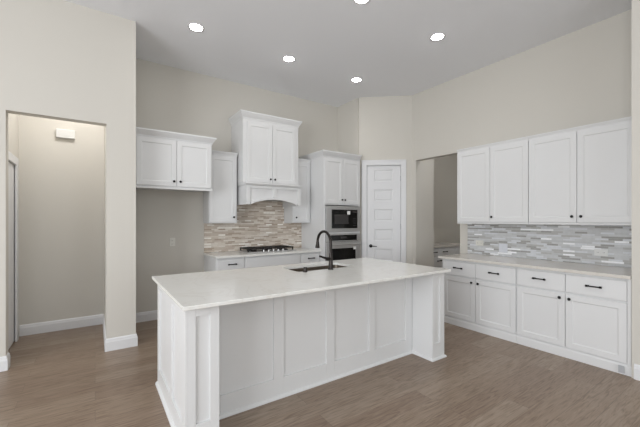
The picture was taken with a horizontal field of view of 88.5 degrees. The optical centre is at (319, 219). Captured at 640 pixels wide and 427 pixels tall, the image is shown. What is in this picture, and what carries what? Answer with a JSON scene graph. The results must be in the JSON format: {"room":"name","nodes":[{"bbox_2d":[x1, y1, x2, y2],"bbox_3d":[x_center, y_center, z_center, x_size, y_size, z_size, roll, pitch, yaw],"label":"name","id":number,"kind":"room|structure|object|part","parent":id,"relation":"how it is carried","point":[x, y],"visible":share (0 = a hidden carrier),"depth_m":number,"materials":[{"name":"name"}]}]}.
{"room":"kitchen","nodes":[
{"label":"kitchen","id":0,"kind":"room"},
{"bbox_2d":[8,113,18,165],"bbox_3d":[-3.442,-0.409,3.552,0.130,3.660,1.030,0,0,-34],"label":"wall","id":1,"kind":"structure","parent":0,"point":[13,119],"depth_m":3.75,"materials":[{"name":"grey paint"}]},
{"bbox_2d":[8,151,18,349],"bbox_3d":[-3.361,0.346,3.525,0.063,2.150,0.895,0,0,-34],"label":"door","id":2,"kind":"structure","parent":1,"relation":"in","point":[13,171],"depth_m":3.79,"materials":[{"name":"paint"}]},
{"bbox_2d":[19,115,103,325],"bbox_3d":[-3.401,-0.409,4.264,1.001,3.660,0.100,0,0,-34],"label":"wall","id":3,"kind":"structure","parent":0,"point":[61,180],"depth_m":4.23,"materials":[{"name":"grey paint"}]},
{"bbox_2d":[19,314,103,335],"bbox_3d":[-3.312,1.353,4.255,0.862,0.135,0.016,0,0,-34],"label":"baseboard","id":4,"kind":"structure","parent":3,"relation":"attached to","point":[63,324],"depth_m":4.22,"materials":[{"name":"paint"}]},
{"bbox_2d":[56,128,74,138],"bbox_3d":[-3.290,-1.112,4.251,0.192,0.110,0.046,0,0,-34],"label":"door chime","id":5,"kind":"object","parent":3,"relation":"attached to","point":[60,133],"visible":1,"depth_m":4.23,"materials":[{"name":"plastic"}]},
{"bbox_2d":[0,0,135,356],"bbox_3d":[-4.241,-0.409,2.993,4.380,3.660,1.250,0,0,-34],"label":"wall","id":6,"kind":"structure","parent":0,"point":[63,60],"depth_m":3.46,"materials":[{"name":"grey paint"}]},
{"bbox_2d":[0,352,9,371],"bbox_3d":[-4.353,1.353,2.216,3.318,0.135,0.126,0,0,-34],"label":"baseboard","id":7,"kind":"structure","parent":6,"relation":"attached to","point":[5,360],"depth_m":3.09,"materials":[{"name":"paint"}]},
{"bbox_2d":[103,315,137,351],"bbox_3d":[-2.510,1.353,4.095,0.311,0.135,1.146,0,0,-34],"label":"baseboard","id":8,"kind":"structure","parent":6,"relation":"attached to","point":[110,344],"depth_m":3.63,"materials":[{"name":"paint"}]},
{"bbox_2d":[136,58,337,312],"bbox_3d":[-1.169,-0.409,5.561,3.594,3.660,0.120,0,0,-34],"label":"wall","id":9,"kind":"structure","parent":0,"point":[168,98],"depth_m":4.91,"materials":[{"name":"grey paint"}]},
{"bbox_2d":[136,310,157,322],"bbox_3d":[-2.200,1.353,4.774,1.001,0.135,0.016,0,0,-34],"label":"baseboard","id":10,"kind":"structure","parent":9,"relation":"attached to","point":[148,315],"depth_m":4.61,"materials":[{"name":"paint"}]},
{"bbox_2d":[170,238,174,245],"bbox_3d":[-2.159,0.325,4.806,0.074,0.118,0.009,0,0,-34],"label":"wall outlet","id":11,"kind":"object","parent":9,"relation":"attached to","point":[172,240],"visible":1,"depth_m":4.80,"materials":[{"name":"beige plastic"}]},
{"bbox_2d":[136,127,216,191],"bbox_3d":[-2.015,-0.759,4.503,0.993,0.730,0.670,0,0,-34],"label":"upper cabinet","id":12,"kind":"object","parent":9,"relation":"attached to","point":[165,160],"visible":0.88,"depth_m":4.22,"materials":[{"name":"paint"}]},
{"bbox_3d":[-2.047,-0.728,4.124,0.457,0.593,0.019,0,0,-34],"label":"door","id":13,"kind":"part","parent":12,"relation":"part of","materials":[{"name":"paint"}]},
{"bbox_3d":[-1.875,-0.409,4.254,0.943,0.030,0.024,0,0,-34],"label":"light rail","id":14,"kind":"part","parent":12,"relation":"part of","materials":[{"name":"paint"}]},
{"bbox_3d":[-2.015,-1.079,4.503,0.993,0.090,0.670,0,0,-34],"label":"crown moulding","id":15,"kind":"part","parent":12,"relation":"part of","materials":[{"name":"paint"}]},
{"bbox_3d":[-1.674,-0.728,4.379,0.438,0.593,0.019,0,0,-34],"label":"door","id":16,"kind":"part","parent":12,"relation":"part of","materials":[{"name":"paint"}]},
{"bbox_2d":[203,150,237,222],"bbox_3d":[-1.522,-0.484,5.029,0.424,1.070,0.360,0,0,-34],"label":"upper cabinet","id":17,"kind":"object","parent":9,"relation":"attached to","point":[219,204],"visible":0.87,"depth_m":4.91,"materials":[{"name":"paint"}]},
{"bbox_3d":[-1.528,-0.992,5.038,0.424,0.055,0.338,0,0,-34],"label":"crown moulding","id":18,"kind":"part","parent":17,"relation":"part of","materials":[{"name":"paint"}]},
{"bbox_2d":[204,201,300,252],"bbox_3d":[-1.064,0.093,5.554,1.746,0.824,0.010,0,0,-34],"label":"backsplash","id":19,"kind":"structure","parent":9,"relation":"attached to","point":[261,223],"depth_m":5.52,"materials":[{"name":"tile"}]},
{"bbox_2d":[228,109,301,184],"bbox_3d":[-0.883,-1.094,5.351,1.055,1.060,0.550,0,0,-34],"label":"upper cabinet","id":20,"kind":"object","parent":9,"relation":"attached to","point":[266,146],"visible":0.96,"depth_m":5.11,"materials":[{"name":"paint"}]},
{"bbox_3d":[-0.922,-1.029,5.039,0.412,0.905,0.019,0,0,-34],"label":"door","id":21,"kind":"part","parent":20,"relation":"part of","materials":[{"name":"paint"}]},
{"bbox_3d":[-0.883,-1.572,5.351,1.055,0.105,0.550,0,0,-34],"label":"crown moulding","id":22,"kind":"part","parent":20,"relation":"part of","materials":[{"name":"paint"}]},
{"bbox_3d":[-0.578,-1.029,5.274,0.412,0.905,0.019,0,0,-34],"label":"door","id":23,"kind":"part","parent":20,"relation":"part of","materials":[{"name":"paint"}]},
{"bbox_2d":[237,181,301,206],"bbox_3d":[-0.855,-0.396,5.314,0.957,0.330,0.620,0,0,-34],"label":"range hood","id":24,"kind":"object","parent":9,"relation":"attached to","point":[247,192],"visible":0.93,"depth_m":5.05,"materials":[{"name":"paint"}]},
{"bbox_3d":[-1.250,-0.373,5.085,0.020,0.283,0.553,0,0,-34],"label":"panel","id":25,"kind":"part","parent":24,"relation":"part of","materials":[{"name":"paint"}]},
{"bbox_3d":[-0.855,-0.538,5.314,0.957,0.047,0.620,0,0,-34],"label":"ledge moulding","id":26,"kind":"part","parent":24,"relation":"part of","materials":[{"name":"paint"}]},
{"bbox_3d":[-0.700,-0.373,5.088,0.930,0.283,0.018,0,0,-34],"label":"moulding","id":27,"kind":"part","parent":24,"relation":"part of","materials":[{"name":"paint"}]},
{"bbox_3d":[-0.498,-0.373,5.599,0.020,0.283,0.553,0,0,-34],"label":"panel","id":28,"kind":"part","parent":24,"relation":"part of","materials":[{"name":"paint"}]},
{"bbox_2d":[284,158,310,222],"bbox_3d":[-0.393,-0.502,5.801,0.352,1.105,0.360,0,0,-34],"label":"upper cabinet","id":29,"kind":"object","parent":9,"relation":"attached to","point":[292,214],"visible":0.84,"depth_m":5.70,"materials":[{"name":"paint"}]},
{"bbox_3d":[-0.315,-0.477,5.685,0.315,1.020,0.019,0,0,-34],"label":"door","id":30,"kind":"part","parent":29,"relation":"part of","materials":[{"name":"paint"}]},
{"bbox_3d":[-0.400,-1.024,5.811,0.352,0.060,0.336,0,0,-34],"label":"crown moulding","id":31,"kind":"part","parent":29,"relation":"part of","materials":[{"name":"paint"}]},
{"bbox_2d":[0,320,639,426],"bbox_3d":[0.994,1.471,1.558,11.700,0.100,9.750,0,0,-34],"label":"floor","id":32,"kind":"structure","parent":0,"point":[62,378],"depth_m":2.71,"materials":[{"name":"brown wood"}]},
{"bbox_2d":[204,255,243,271],"bbox_3d":[-1.430,0.979,4.911,0.417,0.884,0.656,0,0,-34],"label":"base cabinet","id":33,"kind":"object","parent":32,"relation":"on","point":[210,264],"visible":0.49,"depth_m":4.70,"materials":[{"name":"paint"}]},
{"bbox_3d":[-1.271,0.631,4.679,0.392,0.145,0.019,0,0,-34],"label":"drawer","id":34,"kind":"part","parent":33,"relation":"part of","materials":[{"name":"paint"}]},
{"bbox_2d":[244,253,299,267],"bbox_3d":[-0.869,0.979,5.300,0.945,0.884,0.649,0,0,-34],"label":"base cabinet","id":35,"kind":"object","parent":32,"relation":"on","point":[283,259],"visible":0.02,"depth_m":5.03,"materials":[{"name":"paint"}]},
{"bbox_2d":[203,247,320,258],"bbox_3d":[-0.890,0.521,5.288,1.759,0.030,0.644,0,0,-34],"label":"countertop","id":36,"kind":"structure","parent":35,"relation":"on","point":[229,254],"depth_m":4.96,"materials":[{"name":"stone"}]},
{"bbox_2d":[239,245,295,252],"bbox_3d":[-0.849,0.472,5.368,0.850,0.066,0.420,0,0,-34],"label":"cooktop","id":37,"kind":"object","parent":36,"relation":"in","point":[258,249],"visible":1,"depth_m":5.29,"materials":[{"name":"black metal"}]},
{"bbox_3d":[-0.849,0.499,5.368,0.850,0.012,0.420,0,0,-34],"label":"plate","id":38,"kind":"part","parent":37,"relation":"part of","materials":[{"name":"silver metal"}]},
{"bbox_2d":[155,273,446,426],"bbox_3d":[-0.059,0.976,3.135,2.585,0.889,1.097,0,0,-34],"label":"kitchen island","id":39,"kind":"object","parent":32,"relation":"on","point":[217,363],"visible":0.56,"depth_m":2.68,"materials":[{"name":"paint"}]},
{"bbox_3d":[-1.098,0.976,2.424,0.032,0.889,1.060,0,0,-34],"label":"panel","id":40,"kind":"part","parent":39,"relation":"part of","materials":[{"name":"paint"}]},
{"bbox_3d":[-0.793,0.976,2.145,0.192,0.889,0.256,0,0,-34],"label":"post","id":41,"kind":"part","parent":39,"relation":"part of","materials":[{"name":"paint"}]},
{"bbox_3d":[-0.054,1.408,3.127,2.585,0.023,1.078,0,0,-34],"label":"shoe moulding","id":42,"kind":"part","parent":39,"relation":"part of","materials":[{"name":"paint"}]},
{"bbox_2d":[152,258,450,310],"bbox_3d":[-0.085,0.518,3.159,2.588,0.025,1.270,0,0,-34],"label":"island countertop","id":43,"kind":"structure","parent":39,"relation":"on","point":[197,290],"depth_m":2.74,"materials":[{"name":"stone"}]},
{"bbox_2d":[289,265,345,271],"bbox_3d":[-0.009,0.644,3.547,0.768,0.224,0.393,0,0,-34],"label":"sink","id":44,"kind":"object","parent":43,"relation":"in","point":[327,266],"visible":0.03,"depth_m":3.75,"materials":[{"name":"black metal"}]},
{"bbox_2d":[315,230,332,269],"bbox_3d":[-0.005,0.306,3.413,0.169,0.399,0.295,0,0,-34],"label":"kitchen faucet","id":45,"kind":"object","parent":43,"relation":"on","point":[330,258],"visible":1,"depth_m":3.34,"materials":[{"name":"brown metal"}]},
{"bbox_3d":[0.050,0.384,3.306,0.138,0.067,0.040,0,0,-34],"label":"lever handle","id":46,"kind":"part","parent":45,"relation":"part of","materials":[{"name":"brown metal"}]},
{"bbox_3d":[0.092,0.976,2.924,2.144,0.889,0.029,0,0,-34],"label":"seating panel","id":47,"kind":"part","parent":39,"relation":"part of","materials":[{"name":"paint"}]},
{"bbox_3d":[1.133,0.976,3.463,0.181,0.889,0.256,0,0,-34],"label":"post","id":48,"kind":"part","parent":39,"relation":"part of","materials":[{"name":"paint"}]},
{"bbox_3d":[0.980,0.976,3.845,0.032,0.889,1.060,0,0,-34],"label":"panel","id":49,"kind":"part","parent":39,"relation":"part of","materials":[{"name":"paint"}]},
{"bbox_2d":[300,252,318,262],"bbox_3d":[-0.318,0.979,5.672,0.380,0.884,0.656,0,0,-34],"label":"drawer","id":50,"kind":"object","parent":32,"relation":"on","point":[313,256],"visible":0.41,"depth_m":5.42,"materials":[{"name":"paint"}]},
{"bbox_2d":[299,150,361,261],"bbox_3d":[0.181,0.133,5.942,0.845,2.575,0.777,0,0,-34],"label":"oven tower","id":51,"kind":"object","parent":32,"relation":"on","point":[334,176],"visible":0.53,"depth_m":5.64,"materials":[{"name":"paint"}]},
{"bbox_3d":[-0.127,0.583,5.764,0.036,1.675,0.720,0,0,-34],"label":"panel","id":52,"kind":"part","parent":51,"relation":"part of","materials":[{"name":"paint"}]},
{"bbox_3d":[0.179,-1.104,5.944,0.845,0.100,0.770,0,0,-34],"label":"crown moulding","id":53,"kind":"part","parent":51,"relation":"part of","materials":[{"name":"paint"}]},
{"bbox_3d":[0.236,-0.659,5.564,0.380,0.765,0.019,0,0,-34],"label":"door","id":54,"kind":"part","parent":51,"relation":"part of","materials":[{"name":"paint"}]},
{"bbox_3d":[0.194,0.221,5.967,0.723,0.030,0.690,0,0,-34],"label":"rail","id":55,"kind":"part","parent":51,"relation":"part of","materials":[{"name":"paint"}]},
{"bbox_2d":[325,206,359,231],"bbox_3d":[0.262,-0.019,5.888,0.738,0.441,0.556,0,0,-34],"label":"microwave","id":56,"kind":"object","parent":51,"relation":"in","point":[337,218],"visible":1,"depth_m":5.65,"materials":[{"name":"silver metal"}]},
{"bbox_3d":[0.374,-0.017,5.650,0.436,0.319,0.032,0,0,-34],"label":"door","id":57,"kind":"part","parent":56,"relation":"part of","materials":[{"name":"black glass"}]},
{"bbox_3d":[0.606,-0.017,5.809,0.121,0.319,0.032,0,0,-34],"label":"control panel","id":58,"kind":"part","parent":56,"relation":"part of","materials":[{"name":"black glass"}]},
{"bbox_2d":[325,233,361,260],"bbox_3d":[0.232,0.580,5.931,0.738,0.682,0.772,0,0,-34],"label":"wall oven","id":59,"kind":"object","parent":51,"relation":"in","point":[347,245],"visible":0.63,"depth_m":5.67,"materials":[{"name":"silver metal"}]},
{"bbox_3d":[0.407,0.648,5.676,0.738,0.546,0.028,0,0,-34],"label":"oven door","id":60,"kind":"part","parent":59,"relation":"part of","materials":[{"name":"silver metal"}]},
{"bbox_3d":[0.406,0.304,5.678,0.738,0.130,0.022,0,0,-34],"label":"control panel","id":61,"kind":"part","parent":59,"relation":"part of","materials":[{"name":"silver metal"}]},
{"bbox_3d":[0.405,0.673,5.655,0.540,0.375,0.004,0,0,-34],"label":"door glass","id":62,"kind":"part","parent":59,"relation":"part of","materials":[{"name":"black glass"}]},
{"bbox_3d":[0.415,0.306,5.670,0.575,0.094,0.004,0,0,-34],"label":"control glass","id":63,"kind":"part","parent":59,"relation":"part of","materials":[{"name":"black glass"}]},
{"bbox_3d":[0.433,0.416,5.638,0.698,0.023,0.062,0,0,-34],"label":"oven handle","id":64,"kind":"part","parent":59,"relation":"part of","materials":[{"name":"silver metal"}]},
{"bbox_3d":[0.554,-0.659,5.782,0.381,0.765,0.019,0,0,-34],"label":"door","id":65,"kind":"part","parent":51,"relation":"part of","materials":[{"name":"paint"}]},
{"bbox_2d":[434,246,459,267],"bbox_3d":[2.448,0.979,6.809,1.300,0.884,0.636,0,0,-34],"label":"base cabinet","id":66,"kind":"object","parent":32,"relation":"on","point":[438,262],"visible":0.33,"depth_m":6.43,"materials":[{"name":"paint"}]},
{"bbox_3d":[2.294,0.806,6.374,0.540,0.185,0.019,0,0,-34],"label":"drawer","id":67,"kind":"part","parent":66,"relation":"part of","materials":[{"name":"paint"}]},
{"bbox_3d":[2.515,0.626,6.525,0.545,0.145,0.019,0,0,-34],"label":"drawer","id":68,"kind":"part","parent":66,"relation":"part of","materials":[{"name":"paint"}]},
{"bbox_2d":[434,242,459,247],"bbox_3d":[2.446,0.521,6.817,1.325,0.030,0.621,0,0,-34],"label":"countertop","id":69,"kind":"structure","parent":66,"relation":"on","point":[441,244],"depth_m":6.76,"materials":[{"name":"beige stone"}]},
{"bbox_3d":[2.936,0.726,6.813,0.465,0.345,0.019,0,0,-34],"label":"drawer","id":70,"kind":"part","parent":66,"relation":"part of","materials":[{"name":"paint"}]},
{"bbox_2d":[443,259,516,342],"bbox_3d":[2.254,0.979,4.376,0.736,0.884,0.985,0,0,-34],"label":"base cabinet","id":71,"kind":"object","parent":32,"relation":"on","point":[478,297],"visible":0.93,"depth_m":4.12,"materials":[{"name":"paint"}]},
{"bbox_3d":[1.856,0.652,4.388,0.019,0.182,0.462,0,0,-34],"label":"drawer","id":72,"kind":"part","parent":71,"relation":"part of","materials":[{"name":"paint"}]},
{"bbox_3d":[1.856,1.038,4.388,0.019,0.550,0.462,0,0,-34],"label":"door","id":73,"kind":"part","parent":71,"relation":"part of","materials":[{"name":"paint"}]},
{"bbox_3d":[1.990,1.370,4.196,0.016,0.099,0.985,0,0,-34],"label":"trim","id":74,"kind":"part","parent":71,"relation":"part of","materials":[{"name":"paint"}]},
{"bbox_3d":[2.126,0.652,3.993,0.019,0.182,0.484,0,0,-34],"label":"drawer","id":75,"kind":"part","parent":71,"relation":"part of","materials":[{"name":"paint"}]},
{"bbox_3d":[2.126,1.038,3.993,0.019,0.550,0.484,0,0,-34],"label":"door","id":76,"kind":"part","parent":71,"relation":"part of","materials":[{"name":"paint"}]},
{"bbox_2d":[517,267,631,376],"bbox_3d":[2.810,0.979,3.563,0.736,0.884,0.983,0,0,-34],"label":"base cabinet","id":77,"kind":"object","parent":32,"relation":"on","point":[583,318],"visible":0.99,"depth_m":3.31,"materials":[{"name":"paint"}]},
{"bbox_2d":[438,253,631,278],"bbox_3d":[2.525,0.521,3.987,0.727,0.030,2.006,0,0,-34],"label":"countertop","id":78,"kind":"structure","parent":77,"relation":"on","point":[570,267],"depth_m":3.73,"materials":[{"name":"beige stone"}]},
{"bbox_3d":[2.403,1.038,3.589,0.019,0.550,0.466,0,0,-34],"label":"door","id":79,"kind":"part","parent":77,"relation":"part of","materials":[{"name":"paint"}]},
{"bbox_3d":[2.403,0.652,3.589,0.019,0.182,0.466,0,0,-34],"label":"drawer","id":80,"kind":"part","parent":77,"relation":"part of","materials":[{"name":"paint"}]},
{"bbox_3d":[2.547,1.370,3.382,0.016,0.099,0.983,0,0,-34],"label":"trim","id":81,"kind":"part","parent":77,"relation":"part of","materials":[{"name":"paint"}]},
{"bbox_3d":[2.671,1.038,3.197,0.019,0.550,0.474,0,0,-34],"label":"door","id":82,"kind":"part","parent":77,"relation":"part of","materials":[{"name":"paint"}]},
{"bbox_3d":[2.671,0.652,3.197,0.019,0.182,0.474,0,0,-34],"label":"drawer","id":83,"kind":"part","parent":77,"relation":"part of","materials":[{"name":"paint"}]},
{"bbox_2d":[618,365,623,372],"bbox_3d":[2.761,1.368,3.012,0.006,0.066,0.042,0,0,-34],"label":"wall outlet","id":84,"kind":"object","parent":77,"relation":"attached to","point":[620,368],"visible":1,"depth_m":3.02,"materials":[{"name":"grey plastic"}]},
{"bbox_2d":[65,0,631,106],"bbox_3d":[0.994,-2.289,1.558,11.700,0.100,9.750,0,0,-34],"label":"ceiling","id":85,"kind":"structure","parent":0,"point":[387,44],"depth_m":4.01,"materials":[{"name":"white paint"}]},
{"bbox_2d":[188,22,203,31],"bbox_3d":[-1.440,-2.230,3.817,0.184,0.016,0.184,0,0,-34],"label":"recessed light","id":86,"kind":"object","parent":85,"relation":"in","point":[196,27],"visible":1,"depth_m":3.80,"materials":[{"name":"paint"}]},
{"bbox_2d":[282,55,295,61],"bbox_3d":[-0.430,-2.230,4.562,0.184,0.016,0.184,0,0,-34],"label":"recessed light","id":87,"kind":"object","parent":85,"relation":"in","point":[288,58],"visible":1,"depth_m":4.54,"materials":[{"name":"paint"}]},
{"bbox_2d":[351,77,361,81],"bbox_3d":[0.582,-2.230,5.245,0.184,0.016,0.184,0,0,-34],"label":"recessed light","id":88,"kind":"object","parent":85,"relation":"in","point":[355,79],"visible":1,"depth_m":5.22,"materials":[{"name":"paint"}]},
{"bbox_2d":[353,0,369,4],"bbox_3d":[0.424,-2.230,3.318,0.184,0.016,0.184,0,0,-34],"label":"recessed light","id":89,"kind":"object","parent":85,"relation":"in","point":[360,2],"visible":1,"depth_m":3.36,"materials":[{"name":"paint"}]},
{"bbox_2d":[430,32,445,40],"bbox_3d":[1.435,-2.230,4.014,0.184,0.016,0.184,0,0,-34],"label":"recessed light","id":90,"kind":"object","parent":85,"relation":"in","point":[436,36],"visible":1,"depth_m":4.00,"materials":[{"name":"paint"}]},
{"bbox_2d":[338,98,358,154],"bbox_3d":[0.526,-0.409,6.352,0.098,3.660,0.730,0,0,-34],"label":"wall","id":91,"kind":"structure","parent":0,"point":[348,113],"depth_m":6.22,"materials":[{"name":"grey paint"}]},
{"bbox_2d":[359,95,411,263],"bbox_3d":[1.186,-0.409,6.009,0.954,3.660,0.110,0,0,6],"label":"wall","id":92,"kind":"structure","parent":0,"point":[385,122],"depth_m":5.95,"materials":[{"name":"grey paint"}]},
{"bbox_2d":[361,159,405,262],"bbox_3d":[1.156,0.167,5.979,0.798,2.508,0.166,0,0,6],"label":"door","id":93,"kind":"structure","parent":92,"relation":"in","point":[383,182],"depth_m":5.97,"materials":[{"name":"paint"}]},
{"bbox_2d":[434,154,459,242],"bbox_3d":[2.728,-0.409,7.082,2.300,3.660,0.710,0,0,-34],"label":"wall","id":94,"kind":"structure","parent":0,"point":[446,228],"depth_m":7.48,"materials":[{"name":"grey paint"}]},
{"bbox_2d":[412,9,631,267],"bbox_3d":[2.728,-0.409,4.779,0.500,3.660,3.092,0,0,-34],"label":"wall","id":95,"kind":"structure","parent":0,"point":[583,76],"depth_m":4.43,"materials":[{"name":"grey paint"}]},
{"bbox_2d":[457,136,528,223],"bbox_3d":[2.398,-0.485,4.499,0.360,1.078,0.962,0,0,-34],"label":"upper cabinet","id":96,"kind":"object","parent":95,"relation":"attached to","point":[492,178],"visible":0.89,"depth_m":4.37,"materials":[{"name":"paint"}]},
{"bbox_3d":[2.150,-0.473,4.614,0.019,0.998,0.478,0,0,-34],"label":"door","id":97,"kind":"part","parent":96,"relation":"part of","materials":[{"name":"paint"}]},
{"bbox_3d":[2.291,0.045,4.426,0.024,0.018,0.962,0,0,-34],"label":"light rail","id":98,"kind":"part","parent":96,"relation":"part of","materials":[{"name":"paint"}]},
{"bbox_3d":[2.410,-0.999,4.507,0.332,0.050,0.962,0,0,-34],"label":"crown moulding","id":99,"kind":"part","parent":96,"relation":"part of","materials":[{"name":"paint"}]},
{"bbox_3d":[2.420,-0.473,4.220,0.019,0.998,0.468,0,0,-34],"label":"door","id":100,"kind":"part","parent":96,"relation":"part of","materials":[{"name":"paint"}]},
{"bbox_2d":[468,224,631,267],"bbox_3d":[2.822,0.279,4.189,0.009,0.452,2.007,0,0,-34],"label":"backsplash","id":101,"kind":"structure","parent":95,"relation":"attached to","point":[565,243],"depth_m":4.05,"materials":[{"name":"tile"}]},
{"bbox_2d":[476,240,483,245],"bbox_3d":[2.356,0.341,4.853,0.009,0.076,0.118,0,0,-34],"label":"wall outlet","id":102,"kind":"object","parent":101,"relation":"attached to","point":[478,242],"visible":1,"depth_m":4.85,"materials":[{"name":"beige plastic"}]},
{"bbox_2d":[499,243,507,252],"bbox_3d":[2.548,0.391,4.572,0.010,0.122,0.116,0,0,-34],"label":"light switch","id":103,"kind":"object","parent":101,"relation":"attached to","point":[502,247],"visible":1,"depth_m":4.57,"materials":[{"name":"plastic"}]},
{"bbox_2d":[594,249,607,255],"bbox_3d":[3.153,0.366,3.689,0.009,0.076,0.120,0,0,-34],"label":"wall outlet","id":104,"kind":"object","parent":101,"relation":"attached to","point":[597,252],"visible":1,"depth_m":3.68,"materials":[{"name":"plastic"}]},
{"bbox_2d":[528,116,631,224],"bbox_3d":[2.958,-0.485,3.682,0.360,1.078,1.014,0,0,-34],"label":"upper cabinet","id":105,"kind":"object","parent":95,"relation":"attached to","point":[580,175],"visible":1,"depth_m":3.57,"materials":[{"name":"paint"}]},
{"bbox_3d":[2.694,-0.473,3.819,0.019,0.998,0.481,0,0,-34],"label":"door","id":106,"kind":"part","parent":105,"relation":"part of","materials":[{"name":"paint"}]},
{"bbox_3d":[2.969,-0.999,3.690,0.332,0.050,1.014,0,0,-34],"label":"crown moulding","id":107,"kind":"part","parent":105,"relation":"part of","materials":[{"name":"paint"}]},
{"bbox_3d":[2.850,0.045,3.608,0.024,0.018,1.014,0,0,-34],"label":"light rail","id":108,"kind":"part","parent":105,"relation":"part of","materials":[{"name":"paint"}]},
{"bbox_3d":[2.967,-0.473,3.419,0.019,0.998,0.478,0,0,-34],"label":"door","id":109,"kind":"part","parent":105,"relation":"part of","materials":[{"name":"paint"}]},
{"bbox_2d":[632,0,639,377],"bbox_3d":[4.521,-0.409,1.189,0.835,3.660,4.858,0,0,-34],"label":"wall","id":110,"kind":"structure","parent":0,"point":[635,3],"depth_m":2.94,"materials":[{"name":"grey paint"}]},
{"bbox_2d":[634,364,639,380],"bbox_3d":[4.175,1.353,0.942,0.016,0.135,4.840,0,0,-34],"label":"baseboard","id":111,"kind":"structure","parent":110,"relation":"attached to","point":[636,366],"depth_m":2.92,"materials":[{"name":"paint"}]}
]}

